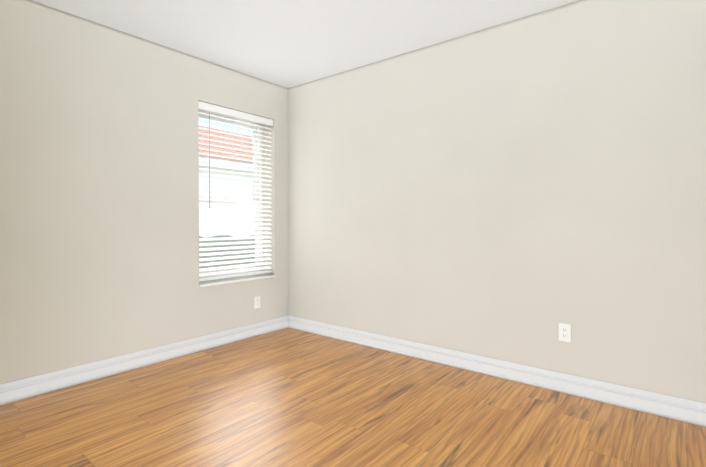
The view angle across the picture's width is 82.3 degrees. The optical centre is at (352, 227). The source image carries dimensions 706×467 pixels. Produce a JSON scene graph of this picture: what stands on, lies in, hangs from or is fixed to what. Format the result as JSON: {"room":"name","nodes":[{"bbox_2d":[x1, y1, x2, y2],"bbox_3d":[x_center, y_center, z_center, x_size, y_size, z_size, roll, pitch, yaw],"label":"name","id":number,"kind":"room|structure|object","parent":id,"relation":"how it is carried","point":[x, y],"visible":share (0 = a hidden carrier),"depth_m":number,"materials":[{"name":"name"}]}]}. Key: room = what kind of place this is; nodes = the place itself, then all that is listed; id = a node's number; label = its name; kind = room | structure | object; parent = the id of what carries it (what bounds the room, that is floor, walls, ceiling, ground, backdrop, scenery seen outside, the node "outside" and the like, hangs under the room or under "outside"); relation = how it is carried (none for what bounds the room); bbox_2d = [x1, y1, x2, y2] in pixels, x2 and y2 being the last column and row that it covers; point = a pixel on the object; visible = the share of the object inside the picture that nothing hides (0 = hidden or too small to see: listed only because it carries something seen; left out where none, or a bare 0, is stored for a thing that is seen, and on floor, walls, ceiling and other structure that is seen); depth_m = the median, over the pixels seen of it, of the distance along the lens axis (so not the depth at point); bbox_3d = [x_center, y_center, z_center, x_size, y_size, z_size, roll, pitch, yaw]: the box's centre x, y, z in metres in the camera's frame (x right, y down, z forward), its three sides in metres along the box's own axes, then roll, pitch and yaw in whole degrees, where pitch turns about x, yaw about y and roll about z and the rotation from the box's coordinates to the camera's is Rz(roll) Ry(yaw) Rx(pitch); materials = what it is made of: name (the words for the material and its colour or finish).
{"room":"empty room","nodes":[
{"label":"empty room","id":0,"kind":"room"},
{"bbox_2d":[0,0,287,383],"bbox_3d":[-1.581,-0.138,3.205,0.250,2.540,2.917,1,1,39],"label":"wall","id":1,"kind":"structure","parent":0,"point":[99,192],"depth_m":2.83,"materials":[{"name":"paint"}]},
{"bbox_2d":[0,316,287,404],"bbox_3d":[-1.472,0.975,3.132,0.028,0.115,2.617,1,1,39],"label":"baseboard","id":2,"kind":"structure","parent":1,"relation":"attached to","point":[17,390],"depth_m":2.92,"materials":[{"name":"white wood"}]},
{"bbox_2d":[198,109,262,277],"bbox_3d":[-1.200,-0.296,3.823,0.072,1.540,0.811,1,1,39],"label":"window","id":3,"kind":"structure","parent":1,"relation":"in","point":[254,141],"depth_m":3.94,"materials":[{"name":"white plastic"}]},
{"bbox_2d":[198,101,272,280],"bbox_3d":[-1.062,-0.306,3.712,0.072,1.514,0.805,1,1,39],"label":"window blind","id":4,"kind":"object","parent":3,"relation":"attached to","point":[208,107],"visible":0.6,"depth_m":3.67,"materials":[{"name":"white plastic"}]},
{"bbox_2d":[199,274,274,286],"bbox_3d":[-1.097,0.485,3.750,0.196,0.020,0.811,1,1,39],"label":"window sill","id":5,"kind":"structure","parent":1,"relation":"attached to","point":[230,280],"depth_m":3.69,"materials":[{"name":"white paint"}]},
{"bbox_2d":[254,296,259,308],"bbox_3d":[-0.910,0.713,3.848,0.009,0.114,0.070,1,1,39],"label":"electrical outlet","id":6,"kind":"object","parent":1,"relation":"attached to","point":[256,301],"visible":1,"depth_m":3.84,"materials":[{"name":"white plastic"}]},
{"bbox_2d":[32,0,577,87],"bbox_3d":[-0.249,-1.442,1.100,4.938,0.120,4.517,1,1,39],"label":"ceiling","id":7,"kind":"structure","parent":0,"point":[288,43],"depth_m":2.81,"materials":[{"name":"white paint"}]},
{"bbox_2d":[0,328,705,466],"bbox_3d":[-0.249,1.108,1.132,4.938,0.100,4.517,1,1,39],"label":"floor","id":8,"kind":"structure","parent":0,"point":[288,397],"depth_m":2.20,"materials":[{"name":"wood"}]},
{"bbox_2d":[288,0,705,402],"bbox_3d":[1.114,-0.133,2.823,4.938,2.540,0.150,1,1,39],"label":"wall","id":9,"kind":"structure","parent":0,"point":[518,191],"depth_m":2.69,"materials":[{"name":"paint"}]},
{"bbox_2d":[288,315,705,426],"bbox_3d":[1.097,0.980,2.736,4.538,0.115,0.028,1,1,39],"label":"baseboard","id":10,"kind":"structure","parent":9,"relation":"attached to","point":[677,408],"depth_m":2.68,"materials":[{"name":"white wood"}]},
{"bbox_2d":[559,323,570,342],"bbox_3d":[1.337,0.664,2.553,0.070,0.114,0.009,1,1,39],"label":"electrical outlet","id":11,"kind":"object","parent":9,"relation":"attached to","point":[564,332],"visible":1,"depth_m":2.55,"materials":[{"name":"white plastic"}]},
{"label":"outside","id":12,"kind":"structure","parent":0,"visible":0},
{"bbox_3d":[-11.504,1.112,20.610,36.262,0.100,42.000,1,1,39],"label":"lawn","id":13,"kind":"structure","parent":12,"visible":0},
{"bbox_2d":[199,235,254,267],"bbox_3d":[-1.188,0.565,7.937,1.348,1.077,8.607,1,1,39],"label":"hedge","id":14,"kind":"object","parent":13,"relation":"on","point":[226,251],"depth_m":6.30,"materials":[{"name":"green plant"}]},
{"bbox_2d":[199,126,254,237],"bbox_3d":[-5.270,-1.468,16.877,9.683,5.134,25.000,1,1,39],"label":"house","id":15,"kind":"structure","parent":13,"relation":"on","point":[224,168],"depth_m":11.79,"materials":[{"name":"white paint"}]}
]}

